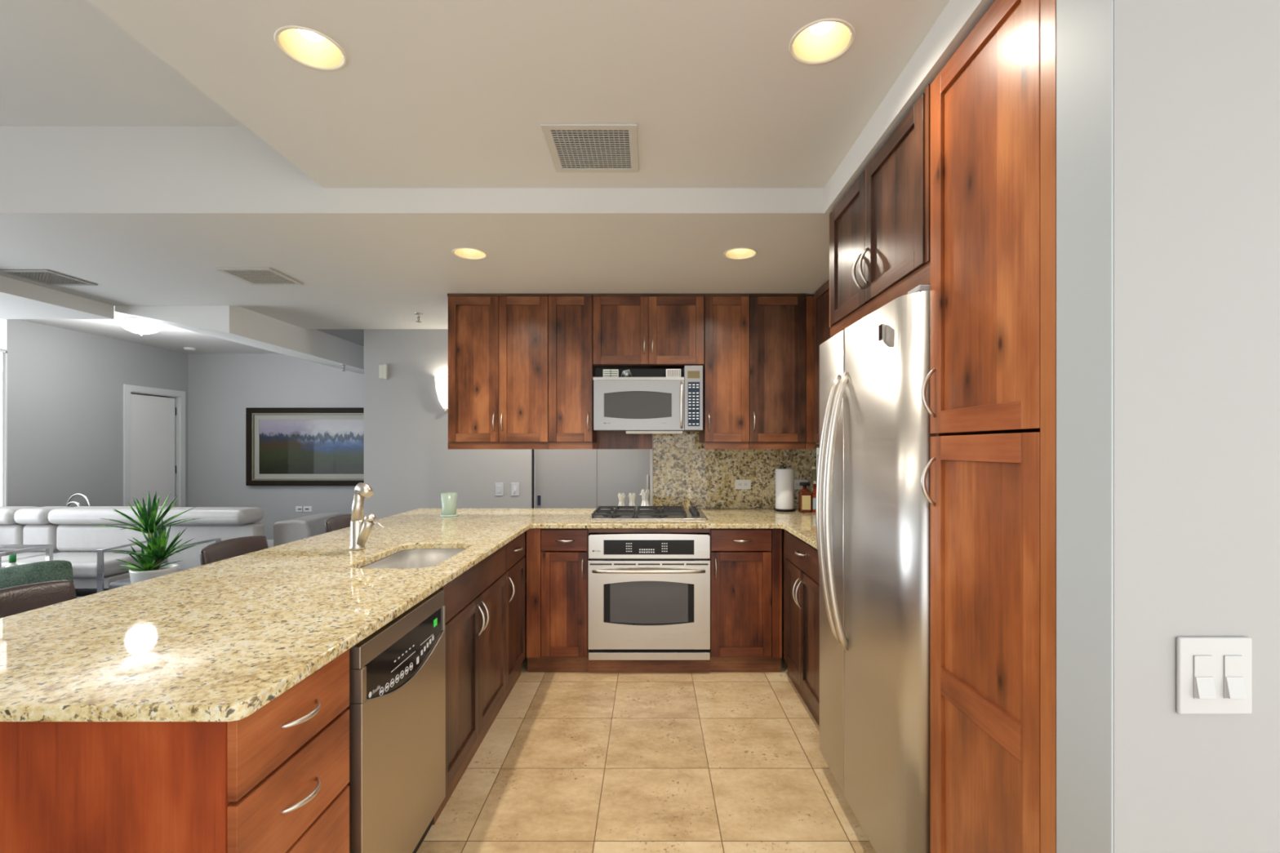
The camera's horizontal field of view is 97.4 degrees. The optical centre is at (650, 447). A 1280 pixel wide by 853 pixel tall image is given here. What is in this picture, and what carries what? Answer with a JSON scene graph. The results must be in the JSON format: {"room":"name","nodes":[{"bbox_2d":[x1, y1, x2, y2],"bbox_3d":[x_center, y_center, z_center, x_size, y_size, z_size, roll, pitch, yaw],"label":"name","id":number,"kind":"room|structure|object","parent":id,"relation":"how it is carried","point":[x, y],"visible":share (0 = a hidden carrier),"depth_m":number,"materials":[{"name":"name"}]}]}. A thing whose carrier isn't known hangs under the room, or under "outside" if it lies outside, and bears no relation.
{"room":"kitchen","nodes":[
{"label":"kitchen","id":0,"kind":"room"},
{"bbox_2d":[0,275,114,319],"bbox_3d":[-5.265,-1.254,3.388,2.470,0.573,1.665,0,0,0],"label":"beam","id":1,"kind":"structure","parent":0,"point":[19,300],"depth_m":3.90,"materials":[{"name":"paint"}]},
{"bbox_2d":[0,319,187,553],"bbox_3d":[-6.400,0.050,3.050,0.120,2.720,9.300,0,0,0],"label":"wall","id":2,"kind":"structure","parent":0,"point":[65,386],"depth_m":6.15,"materials":[{"name":"grey paint"}]},
{"bbox_2d":[0,350,7,506],"bbox_3d":[-6.349,-0.045,3.365,0.031,1.810,4.330,0,0,0],"label":"window","id":3,"kind":"structure","parent":2,"relation":"in","point":[3,354],"depth_m":5.51,"materials":[{"name":"white paint"}]},
{"bbox_2d":[123,384,185,506],"bbox_3d":[-6.391,0.323,7.195,0.138,2.175,0.880,0,0,0],"label":"door frame","id":4,"kind":"structure","parent":2,"relation":"in","point":[179,396],"depth_m":7.44,"materials":[{"name":"white paint"}]},
{"bbox_2d":[130,394,176,507],"bbox_3d":[-6.375,0.370,7.196,0.040,2.060,0.704,0,0,0],"label":"door","id":5,"kind":"structure","parent":4,"relation":"attached to","point":[153,468],"depth_m":7.16,"materials":[{"name":"paint"}]},
{"bbox_2d":[0,0,245,126],"bbox_3d":[-3.994,-1.488,0.478,5.012,0.050,4.157,0,0,0],"label":"ceiling","id":6,"kind":"structure","parent":0,"point":[64,63],"depth_m":2.21,"materials":[{"name":"paint"}]},
{"bbox_2d":[4,311,278,353],"bbox_3d":[-4.834,-1.315,5.991,3.332,0.050,3.538,0,0,0],"label":"ceiling","id":7,"kind":"structure","parent":0,"point":[171,338],"depth_m":6.47,"materials":[{"name":"paint"}]},
{"bbox_2d":[116,316,164,335],"bbox_3d":[-5.150,-1.212,5.680,0.356,0.154,0.356,0,0,0],"label":"dome light","id":8,"kind":"object","parent":7,"relation":"attached to","point":[140,326],"visible":0.94,"depth_m":5.58,"materials":[{"name":"white glass"}]},
{"bbox_2d":[183,346,195,351],"bbox_3d":[-5.950,-1.275,7.250,0.124,0.030,0.124,0,0,0],"label":"smoke detector","id":9,"kind":"object","parent":7,"relation":"attached to","point":[184,348],"visible":1,"depth_m":7.22,"materials":[{"name":"white plastic"}]},
{"bbox_2d":[114,306,364,374],"bbox_3d":[-3.599,-1.077,5.962,0.862,0.425,3.477,0,0,0],"label":"beam","id":10,"kind":"structure","parent":7,"relation":"attached to","point":[237,324],"depth_m":4.65,"materials":[{"name":"paint"}]},
{"bbox_2d":[114,305,384,306],"bbox_3d":[-1.290,-1.209,4.220,5.480,0.282,0.004,0,0,0],"label":"ceiling","id":11,"kind":"structure","parent":0,"point":[114,305],"depth_m":4.22,"materials":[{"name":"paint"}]},
{"bbox_2d":[187,353,364,539],"bbox_3d":[-4.518,0.035,7.760,3.965,2.750,0.120,0,0,0],"label":"wall","id":12,"kind":"structure","parent":0,"point":[221,387],"depth_m":7.70,"materials":[{"name":"grey paint"}]},
{"bbox_2d":[295,506,311,511],"bbox_3d":[-4.749,0.836,7.694,0.212,0.067,0.011,0,0,0],"label":"outlet","id":13,"kind":"object","parent":12,"relation":"attached to","point":[298,508],"visible":1,"depth_m":7.69,"materials":[{"name":"white plastic"}]},
{"bbox_2d":[245,408,364,485],"bbox_3d":[-4.500,-0.015,7.665,2.000,1.060,0.069,0,0,0],"label":"framed painting","id":14,"kind":"object","parent":12,"relation":"attached to","point":[285,446],"visible":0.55,"depth_m":7.67,"materials":[{"name":"black"}]},
{"bbox_2d":[0,126,824,212],"bbox_3d":[-1.620,-1.268,2.557,4.820,0.391,0.004,0,0,0],"label":"beam","id":15,"kind":"structure","parent":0,"point":[43,169],"depth_m":2.56,"materials":[{"name":"paint"}]},
{"bbox_2d":[364,328,531,519],"bbox_3d":[-0.593,0.145,5.230,4.085,2.530,0.140,0,0,0],"label":"wall","id":16,"kind":"structure","parent":0,"point":[409,462],"depth_m":5.16,"materials":[{"name":"grey paint"}]},
{"bbox_2d":[378,364,387,379],"bbox_3d":[-2.450,-0.698,5.145,0.070,0.135,0.030,0,0,0],"label":"wall sensor","id":17,"kind":"object","parent":16,"relation":"attached to","point":[383,369],"visible":1,"depth_m":5.14,"materials":[{"name":"white plastic"}]},
{"bbox_2d":[434,375,448,412],"bbox_3d":[-1.870,-0.487,5.104,0.210,0.326,0.109,0,0,0],"label":"wall sconce","id":18,"kind":"object","parent":16,"relation":"attached to","point":[441,381],"visible":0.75,"depth_m":5.07,"materials":[{"name":"white glass"}]},
{"bbox_2d":[495,482,502,495],"bbox_3d":[-1.390,0.380,5.155,0.072,0.118,0.010,0,0,0],"label":"wall switch","id":19,"kind":"object","parent":16,"relation":"attached to","point":[499,486],"visible":1,"depth_m":5.15,"materials":[{"name":"grey plastic"}]},
{"bbox_2d":[511,482,519,495],"bbox_3d":[-1.245,0.380,5.152,0.072,0.118,0.016,0,0,0],"label":"wall switch","id":20,"kind":"object","parent":16,"relation":"attached to","point":[514,486],"visible":1,"depth_m":5.15,"materials":[{"name":"grey plastic"}]},
{"bbox_2d":[531,448,534,508],"bbox_3d":[-1.082,0.345,5.169,0.020,2.130,0.022,0,0,0],"label":"trim","id":21,"kind":"structure","parent":16,"relation":"attached to","point":[532,450],"depth_m":5.16,"materials":[{"name":"black metal"}]},
{"bbox_2d":[534,448,649,508],"bbox_3d":[-0.525,0.345,5.168,1.090,2.110,0.124,0,0,0],"label":"door","id":22,"kind":"structure","parent":16,"relation":"in","point":[565,478],"depth_m":5.19,"materials":[{"name":"grey paint"}]},
{"bbox_2d":[75,589,875,852],"bbox_3d":[-2.525,1.460,3.200,7.950,0.100,9.600,0,0,0],"label":"floor","id":23,"kind":"structure","parent":0,"point":[570,762],"depth_m":2.43,"materials":[{"name":"tile"}]},
{"bbox_2d":[0,544,53,568],"bbox_3d":[-5.345,1.104,4.435,0.830,0.612,0.400,0,0,0],"label":"side table","id":24,"kind":"object","parent":23,"relation":"on","point":[25,548],"visible":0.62,"depth_m":4.61,"materials":[{"name":"silver metal"}]},
{"bbox_2d":[5,554,17,567],"bbox_3d":[-5.020,0.897,4.420,0.088,0.148,0.088,0,0,0],"label":"candle holder","id":25,"kind":"object","parent":24,"relation":"on","point":[12,558],"visible":0.48,"depth_m":4.41,"materials":[{"name":"green glass"}]},
{"bbox_2d":[5,562,17,567],"bbox_3d":[-5.020,0.936,4.420,0.088,0.070,0.088,0,0,0],"label":"plant pot","id":26,"kind":"object","parent":25,"relation":"on","point":[11,564],"depth_m":4.40,"materials":[{"name":"white ceramic"}]},
{"bbox_2d":[0,580,76,618],"bbox_3d":[-1.986,0.944,1.860,0.456,0.935,0.446,0,0,0],"label":"bar stool","id":27,"kind":"object","parent":23,"relation":"on","point":[15,600],"visible":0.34,"depth_m":1.96,"materials":[{"name":"brown leather"}]},
{"bbox_2d":[0,560,81,598],"bbox_3d":[-3.760,1.026,3.433,0.836,0.768,0.694,0,0,0],"label":"lounge chair","id":28,"kind":"object","parent":23,"relation":"on","point":[54,570],"visible":0.27,"depth_m":3.16,"materials":[{"name":"green fabric"}]},
{"bbox_2d":[66,493,90,506],"bbox_3d":[-5.765,0.933,5.638,0.248,0.954,0.061,0,0,0],"label":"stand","id":29,"kind":"object","parent":23,"relation":"on","point":[68,503],"visible":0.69,"depth_m":5.65,"materials":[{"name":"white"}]},
{"bbox_2d":[0,506,167,591],"bbox_3d":[-5.450,0.985,5.135,1.740,0.850,0.830,0,0,0],"label":"sofa","id":30,"kind":"object","parent":23,"relation":"on","point":[71,531],"visible":0.52,"depth_m":5.17,"materials":[{"name":"grey leather"}]},
{"bbox_2d":[0,523,28,551],"bbox_3d":[-6.085,0.839,5.320,0.470,0.258,0.240,0,0,0],"label":"cushion","id":31,"kind":"object","parent":30,"relation":"on","point":[10,534],"depth_m":5.20,"materials":[{"name":"white fabric"}]},
{"bbox_2d":[1,551,55,563],"bbox_3d":[-5.690,1.039,5.000,0.300,0.138,0.560,0,0,0],"label":"seat cushion","id":32,"kind":"object","parent":30,"relation":"on","point":[29,554],"depth_m":5.06,"materials":[{"name":"white fabric"}]},
{"bbox_2d":[22,523,61,551],"bbox_3d":[-5.690,0.839,5.320,0.300,0.258,0.240,0,0,0],"label":"cushion","id":33,"kind":"object","parent":30,"relation":"on","point":[33,534],"depth_m":5.20,"materials":[{"name":"grey leather"}]},
{"bbox_2d":[1,551,145,578],"bbox_3d":[-5.080,1.039,5.000,0.900,0.138,0.560,0,0,0],"label":"seat cushion","id":34,"kind":"object","parent":30,"relation":"on","point":[84,564],"depth_m":4.88,"materials":[{"name":"grey leather"}]},
{"bbox_2d":[56,524,166,551],"bbox_3d":[-5.055,0.839,5.320,0.950,0.258,0.240,0,0,0],"label":"cushion","id":35,"kind":"object","parent":30,"relation":"on","point":[69,537],"depth_m":5.20,"materials":[{"name":"white fabric"}]},
{"bbox_2d":[97,537,221,592],"bbox_3d":[-4.020,1.100,4.630,0.544,0.620,0.552,0,0,0],"label":"lounge chair","id":36,"kind":"object","parent":23,"relation":"on","point":[124,582],"visible":0.2,"depth_m":4.38,"materials":[{"name":"silver metal"}]},
{"bbox_2d":[109,569,184,589],"bbox_3d":[-4.020,1.105,4.630,0.440,0.110,0.500,0,0,0],"label":"table","id":37,"kind":"object","parent":36,"relation":"on","point":[124,582],"depth_m":4.39,"materials":[{"name":"clear glass"}]},
{"bbox_2d":[0,648,349,852],"bbox_3d":[-1.102,0.956,1.252,0.716,0.908,0.400,0,0,0],"label":"base cabinet","id":38,"kind":"object","parent":23,"relation":"on","point":[274,779],"visible":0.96,"depth_m":1.05,"materials":[{"name":"brown wood"}]},
{"bbox_2d":[200,535,268,565],"bbox_3d":[-1.986,0.944,2.900,0.456,0.935,0.446,0,0,0],"label":"bar stool","id":39,"kind":"object","parent":23,"relation":"on","point":[232,548],"visible":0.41,"depth_m":2.90,"materials":[{"name":"brown leather"}]},
{"bbox_2d":[155,506,343,569],"bbox_3d":[-3.920,0.986,5.580,1.280,0.848,1.040,0,0,0],"label":"sofa","id":40,"kind":"object","parent":23,"relation":"on","point":[225,523],"visible":0.37,"depth_m":5.20,"materials":[{"name":"grey leather"}]},
{"bbox_2d":[324,514,351,533],"bbox_3d":[-1.986,0.944,3.930,0.456,0.935,0.446,0,0,0],"label":"bar stool","id":41,"kind":"object","parent":23,"relation":"on","point":[340,522],"visible":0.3,"depth_m":3.87,"materials":[{"name":"brown leather"}]},
{"bbox_2d":[345,589,445,852],"bbox_3d":[-1.070,0.965,1.781,0.620,0.890,0.610,0,0,0],"label":"dishwasher","id":42,"kind":"object","parent":23,"relation":"on","point":[397,708],"visible":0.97,"depth_m":1.70,"materials":[{"name":"grey metal"}]},
{"bbox_2d":[360,544,506,825],"bbox_3d":[-1.059,0.956,2.560,0.636,0.908,0.920,0,0,0],"label":"base cabinet","id":43,"kind":"object","parent":23,"relation":"on","point":[475,601],"visible":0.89,"depth_m":2.47,"materials":[{"name":"brown wood"}]},
{"bbox_2d":[0,508,817,721],"bbox_3d":[-0.175,0.485,2.695,3.240,0.030,3.350,0,0,0],"label":"countertop","id":44,"kind":"structure","parent":43,"relation":"on","point":[220,641],"depth_m":1.54,"materials":[{"name":"beige stone"}]},
{"bbox_2d":[349,482,385,550],"bbox_3d":[-1.294,0.315,2.582,0.197,0.309,0.066,0,0,16],"label":"faucet","id":45,"kind":"object","parent":44,"relation":"on","point":[361,527],"visible":1,"depth_m":2.57,"materials":[{"name":"silver metal"}]},
{"bbox_2d":[361,549,464,568],"bbox_3d":[-1.034,0.591,2.485,0.355,0.182,0.592,0,0,0],"label":"sink","id":46,"kind":"object","parent":44,"relation":"in","point":[411,558],"visible":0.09,"depth_m":2.77,"materials":[{"name":"silver metal"}]},
{"bbox_2d":[440,492,458,516],"bbox_3d":[-1.388,0.391,3.870,0.124,0.158,0.124,0,0,0],"label":"candle holder","id":47,"kind":"object","parent":44,"relation":"on","point":[449,500],"visible":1,"depth_m":3.83,"materials":[{"name":"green glass"}]},
{"bbox_2d":[617,493,625,506],"bbox_3d":[-0.222,0.405,4.280,0.058,0.128,0.058,0,0,22],"label":"candle holder","id":48,"kind":"object","parent":44,"relation":"on","point":[621,497],"visible":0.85,"depth_m":4.26,"materials":[{"name":"white ceramic"}]},
{"bbox_2d":[628,493,635,506],"bbox_3d":[-0.142,0.405,4.280,0.058,0.128,0.058,0,0,22],"label":"candle holder","id":49,"kind":"object","parent":44,"relation":"on","point":[632,497],"visible":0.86,"depth_m":4.26,"materials":[{"name":"white ceramic"}]},
{"bbox_2d":[640,488,650,506],"bbox_3d":[-0.040,0.389,4.230,0.072,0.160,0.072,0,0,-22],"label":"candle holder","id":50,"kind":"object","parent":44,"relation":"on","point":[645,495],"visible":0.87,"depth_m":4.21,"materials":[{"name":"white ceramic"}]},
{"bbox_2d":[591,505,707,519],"bbox_3d":[-0.009,0.447,3.910,0.766,0.046,0.510,0,0,0],"label":"cooktop","id":51,"kind":"object","parent":44,"relation":"in","point":[601,513],"visible":1,"depth_m":3.78,"materials":[{"name":"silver metal"}]},
{"bbox_2d":[591,510,707,519],"bbox_3d":[-0.009,0.465,3.910,0.766,0.010,0.510,0,0,0],"label":"tray","id":52,"kind":"object","parent":51,"relation":"on","point":[690,515],"depth_m":3.69,"materials":[{"name":"silver metal"}]},
{"bbox_2d":[773,464,795,511],"bbox_3d":[1.000,0.295,4.190,0.160,0.348,0.160,0,0,0],"label":"paper towel holder","id":53,"kind":"object","parent":44,"relation":"on","point":[794,509],"visible":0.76,"depth_m":4.13,"materials":[{"name":"black metal"}]},
{"bbox_2d":[775,468,794,509],"bbox_3d":[1.000,0.305,4.190,0.136,0.298,0.136,0,0,0],"label":"paper towel roll","id":54,"kind":"object","parent":53,"relation":"on","point":[784,477],"visible":1,"depth_m":4.13,"materials":[{"name":"white paper"}]},
{"bbox_2d":[798,482,811,512],"bbox_3d":[1.125,0.361,4.099,0.078,0.216,0.079,0,0,0],"label":"bottle","id":55,"kind":"object","parent":44,"relation":"on","point":[804,495],"visible":1,"depth_m":4.06,"materials":[{"name":"brown glass"}]},
{"bbox_2d":[808,466,816,492],"bbox_3d":[1.235,0.304,4.249,0.065,0.332,0.066,0,0,0],"label":"bottle","id":56,"kind":"object","parent":44,"relation":"on","point":[813,468],"visible":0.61,"depth_m":4.24,"materials":[{"name":"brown glass"}]},
{"bbox_2d":[811,480,816,512],"bbox_3d":[1.208,0.356,4.119,0.070,0.226,0.071,0,0,0],"label":"bottle","id":57,"kind":"object","parent":44,"relation":"on","point":[814,492],"visible":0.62,"depth_m":4.09,"materials":[{"name":"brown"}]},
{"bbox_2d":[500,532,524,709],"bbox_3d":[-1.059,0.956,3.268,0.636,0.908,0.495,0,0,0],"label":"base cabinet","id":58,"kind":"object","parent":23,"relation":"on","point":[515,548],"visible":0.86,"depth_m":3.23,"materials":[{"name":"brown wood"}]},
{"bbox_2d":[526,528,588,671],"bbox_3d":[-0.584,0.956,3.772,0.382,0.908,0.616,0,0,0],"label":"base cabinet","id":59,"kind":"object","parent":23,"relation":"on","point":[557,559],"visible":0.92,"depth_m":3.50,"materials":[{"name":"brown wood"}]},
{"bbox_2d":[587,528,710,672],"bbox_3d":[-0.009,0.956,3.792,0.766,0.908,0.575,0,0,0],"label":"base cabinet","id":60,"kind":"object","parent":23,"relation":"on","point":[593,666],"visible":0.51,"depth_m":3.52,"materials":[{"name":"brown wood"}]},
{"bbox_2d":[588,533,710,660],"bbox_3d":[-0.009,0.925,3.702,0.755,0.785,0.556,0,0,0],"label":"oven","id":61,"kind":"object","parent":60,"relation":"in","point":[649,593],"visible":1,"depth_m":3.48,"materials":[{"name":"grey metal"}]},
{"bbox_2d":[710,528,782,671],"bbox_3d":[0.597,0.956,3.772,0.443,0.908,0.616,0,0,0],"label":"base cabinet","id":62,"kind":"object","parent":23,"relation":"on","point":[746,564],"visible":0.91,"depth_m":3.51,"materials":[{"name":"brown wood"}]},
{"bbox_2d":[783,528,819,726],"bbox_3d":[1.107,0.956,3.020,0.646,0.908,0.960,0,0,0],"label":"base cabinet","id":63,"kind":"object","parent":23,"relation":"on","point":[801,562],"visible":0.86,"depth_m":3.04,"materials":[{"name":"brown wood"}]},
{"bbox_2d":[815,284,935,852],"bbox_3d":[1.038,0.469,2.058,0.785,1.882,0.885,0,0,0],"label":"refrigerator","id":64,"kind":"object","parent":23,"relation":"on","point":[873,511],"visible":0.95,"depth_m":1.80,"materials":[{"name":"grey metal"}]},
{"bbox_2d":[920,0,1056,852],"bbox_3d":[1.090,0.179,1.363,0.660,2.462,0.510,0,0,0],"label":"pantry cabinet","id":65,"kind":"object","parent":23,"relation":"on","point":[993,373],"visible":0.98,"depth_m":1.32,"materials":[{"name":"orange wood"}]},
{"bbox_3d":[-3.575,1.245,4.050,0.340,0.330,0.340,0,0,0],"label":"plant stand","id":66,"kind":"object","parent":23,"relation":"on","visible":0},
{"bbox_2d":[93,490,204,583],"bbox_3d":[-3.601,0.695,4.026,0.622,0.769,0.586,0,0,-37],"label":"potted plant","id":67,"kind":"object","parent":66,"relation":"on","point":[151,562],"visible":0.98,"depth_m":4.00,"materials":[{"name":"green plant"}]},
{"bbox_2d":[0,0,995,346],"bbox_3d":[-0.415,-1.128,3.080,7.230,0.120,9.360,0,0,0],"label":"ceiling","id":68,"kind":"structure","parent":0,"point":[133,258],"depth_m":3.07,"materials":[{"name":"paint"}]},
{"bbox_2d":[0,269,97,285],"bbox_3d":[-3.765,-1.064,3.515,0.310,0.008,0.310,0,0,0],"label":"ceiling vent","id":69,"kind":"object","parent":68,"relation":"in","point":[46,277],"visible":1,"depth_m":3.50,"materials":[{"name":"grey metal"}]},
{"bbox_2d":[8,271,85,284],"bbox_3d":[-3.765,-1.064,3.515,0.250,0.005,0.250,0,0,0],"label":"grille","id":70,"kind":"object","parent":69,"relation":"attached to","point":[46,277],"depth_m":3.51,"materials":[{"name":"grey metal"}]},
{"bbox_2d":[213,267,303,284],"bbox_3d":[-2.425,-1.064,3.495,0.330,0.008,0.330,0,0,0],"label":"ceiling vent","id":71,"kind":"object","parent":68,"relation":"in","point":[253,276],"visible":1,"depth_m":3.48,"materials":[{"name":"grey metal"}]},
{"bbox_2d":[225,270,293,283],"bbox_3d":[-2.425,-1.064,3.495,0.270,0.005,0.270,0,0,0],"label":"grille","id":72,"kind":"object","parent":71,"relation":"attached to","point":[248,276],"depth_m":3.49,"materials":[{"name":"grey metal"}]},
{"bbox_2d":[413,312,422,322],"bbox_3d":[-1.880,-1.054,4.550,0.064,0.069,0.064,0,0,0],"label":"sprinkler","id":73,"kind":"object","parent":68,"relation":"attached to","point":[418,314],"visible":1,"depth_m":4.54,"materials":[{"name":"silver metal"}]},
{"bbox_2d":[452,247,487,259],"bbox_3d":[-0.994,-1.129,3.090,0.186,0.130,0.186,0,0,0],"label":"recessed light","id":74,"kind":"object","parent":68,"relation":"in","point":[466,253],"visible":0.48,"depth_m":3.15,"materials":[{"name":"beige glass"}]},
{"bbox_2d":[447,293,548,448],"bbox_3d":[-1.058,-0.528,4.022,0.696,1.076,0.356,0,0,0],"label":"upper cabinet","id":75,"kind":"object","parent":68,"relation":"attached to","point":[498,344],"visible":0.95,"depth_m":3.89,"materials":[{"name":"brown wood"}]},
{"bbox_2d":[548,293,596,448],"bbox_3d":[-0.555,-0.528,4.022,0.304,1.076,0.356,0,0,0],"label":"upper cabinet","id":76,"kind":"object","parent":68,"relation":"attached to","point":[571,370],"visible":0.98,"depth_m":3.89,"materials":[{"name":"brown wood"}]},
{"bbox_2d":[592,431,652,448],"bbox_3d":[-0.224,-0.090,4.214,0.472,0.200,0.018,0,0,0],"label":"filler panel","id":77,"kind":"object","parent":76,"relation":"attached to","point":[605,440],"visible":0.57,"depth_m":4.21,"materials":[{"name":"brown wood"}]},
{"bbox_2d":[723,247,757,259],"bbox_3d":[0.493,-1.129,3.090,0.186,0.130,0.186,0,0,0],"label":"recessed light","id":78,"kind":"object","parent":68,"relation":"in","point":[742,253],"visible":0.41,"depth_m":3.15,"materials":[{"name":"beige glass"}]},
{"bbox_2d":[87,0,949,187],"bbox_3d":[-0.349,-1.184,0.478,2.278,0.004,4.157,0,0,0],"label":"ceiling","id":79,"kind":"structure","parent":0,"point":[427,93],"depth_m":1.81,"materials":[{"name":"paint"}]},
{"bbox_2d":[273,25,346,71],"bbox_3d":[-1.005,-1.243,1.665,0.186,0.130,0.186,0,0,0],"label":"recessed light","id":80,"kind":"object","parent":79,"relation":"in","point":[311,48],"visible":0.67,"depth_m":1.71,"materials":[{"name":"beige glass"}]},
{"bbox_2d":[540,124,639,172],"bbox_3d":[-0.226,-1.178,2.221,0.352,0.008,0.350,0,0,0],"label":"ceiling vent","id":81,"kind":"object","parent":79,"relation":"in","point":[579,148],"visible":1,"depth_m":2.20,"materials":[{"name":"grey metal"}]},
{"bbox_2d":[551,130,631,168],"bbox_3d":[-0.226,-1.178,2.221,0.288,0.005,0.286,0,0,0],"label":"grille","id":82,"kind":"object","parent":81,"relation":"attached to","point":[571,149],"depth_m":2.22,"materials":[{"name":"grey metal"}]},
{"bbox_2d":[788,17,855,65],"bbox_3d":[0.498,-1.243,1.638,0.186,0.130,0.186,0,0,0],"label":"recessed light","id":83,"kind":"object","parent":79,"relation":"in","point":[823,41],"visible":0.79,"depth_m":1.69,"materials":[{"name":"beige glass"}]},
{"bbox_2d":[524,530,526,636],"bbox_3d":[-0.735,0.956,2.685,1.470,0.908,3.230,0,0,0],"label":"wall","id":84,"kind":"structure","parent":0,"point":[525,556],"depth_m":4.20,"materials":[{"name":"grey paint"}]},
{"bbox_2d":[592,293,704,368],"bbox_3d":[-0.015,-0.821,4.022,0.771,0.491,0.356,0,0,0],"label":"upper cabinet","id":85,"kind":"object","parent":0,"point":[630,331],"visible":1,"depth_m":3.89,"materials":[{"name":"brown wood"}]},
{"bbox_2d":[592,365,702,434],"bbox_3d":[-0.018,-0.329,3.962,0.746,0.459,0.385,0,0,0],"label":"microwave","id":86,"kind":"object","parent":85,"relation":"attached to","point":[629,401],"visible":1,"depth_m":3.81,"materials":[{"name":"grey metal"}]},
{"bbox_2d":[782,528,783,630],"bbox_3d":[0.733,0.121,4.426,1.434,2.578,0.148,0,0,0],"label":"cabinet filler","id":87,"kind":"structure","parent":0,"point":[782,529],"depth_m":4.35,"materials":[{"name":"brown wood"}]},
{"bbox_2d":[649,434,653,506],"bbox_3d":[0.005,0.171,4.415,0.020,2.478,0.170,0,0,0],"label":"trim","id":88,"kind":"structure","parent":87,"relation":"attached to","point":[651,450],"depth_m":4.33,"materials":[{"name":"white paint"}]},
{"bbox_2d":[698,293,749,448],"bbox_3d":[0.528,-0.528,4.087,0.308,1.076,0.486,0,0,0],"label":"upper cabinet","id":89,"kind":"object","parent":87,"relation":"attached to","point":[726,368],"visible":0.99,"depth_m":3.89,"materials":[{"name":"brown wood"}]},
{"bbox_2d":[653,431,819,508],"bbox_3d":[0.732,0.140,4.341,1.427,0.660,0.020,0,0,0],"label":"backsplash","id":90,"kind":"structure","parent":87,"relation":"attached to","point":[686,474],"depth_m":4.33,"materials":[{"name":"beige stone"}]},
{"bbox_2d":[734,480,751,488],"bbox_3d":[0.710,0.282,4.327,0.122,0.074,0.008,0,0,0],"label":"wall outlet","id":91,"kind":"object","parent":90,"relation":"attached to","point":[739,484],"visible":1,"depth_m":4.33,"materials":[{"name":"white plastic"}]},
{"bbox_2d":[794,480,808,488],"bbox_3d":[1.150,0.282,4.327,0.122,0.074,0.008,0,0,0],"label":"wall outlet","id":92,"kind":"object","parent":90,"relation":"attached to","point":[797,482],"visible":0.41,"depth_m":4.33,"materials":[{"name":"white plastic"}]},
{"bbox_2d":[748,293,814,448],"bbox_3d":[0.912,-0.528,4.087,0.454,1.076,0.486,0,0,0],"label":"upper cabinet","id":93,"kind":"object","parent":87,"relation":"attached to","point":[781,326],"visible":0.95,"depth_m":3.89,"materials":[{"name":"brown wood"}]},
{"bbox_2d":[1113,0,1279,852],"bbox_3d":[2.001,-0.065,1.036,2.398,2.950,0.128,0,0,0],"label":"wall","id":94,"kind":"structure","parent":0,"point":[1197,82],"depth_m":0.97,"materials":[{"name":"paint"}]},
{"bbox_2d":[1056,0,1113,852],"bbox_3d":[0.800,0.171,1.039,0.004,2.478,0.132,0,0,0],"label":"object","id":95,"kind":"structure","parent":94,"relation":"attached to","point":[1084,28],"depth_m":1.04,"materials":[{"name":"paint"}]},
{"bbox_2d":[1176,636,1252,714],"bbox_3d":[0.971,0.393,0.963,0.127,0.133,0.018,0,0,0],"label":"light switch","id":96,"kind":"object","parent":94,"relation":"attached to","point":[1214,674],"visible":1,"depth_m":0.96,"materials":[{"name":"white plastic"}]},
{"bbox_3d":[1.500,0.121,2.800,0.100,2.578,3.400,0,0,0],"label":"wall","id":97,"kind":"structure","parent":0,"visible":0},
{"bbox_2d":[813,279,830,442],"bbox_3d":[1.280,-0.549,3.210,0.320,1.022,1.300,0,0,0],"label":"upper cabinet","id":98,"kind":"object","parent":97,"relation":"attached to","point":[821,297],"visible":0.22,"depth_m":3.77,"materials":[{"name":"brown wood"}]},
{"bbox_2d":[829,84,930,337],"bbox_3d":[1.092,-0.763,2.076,0.656,0.577,0.908,0,0,0],"label":"upper cabinet","id":99,"kind":"object","parent":97,"relation":"attached to","point":[880,228],"visible":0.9,"depth_m":1.93,"materials":[{"name":"brown wood"}]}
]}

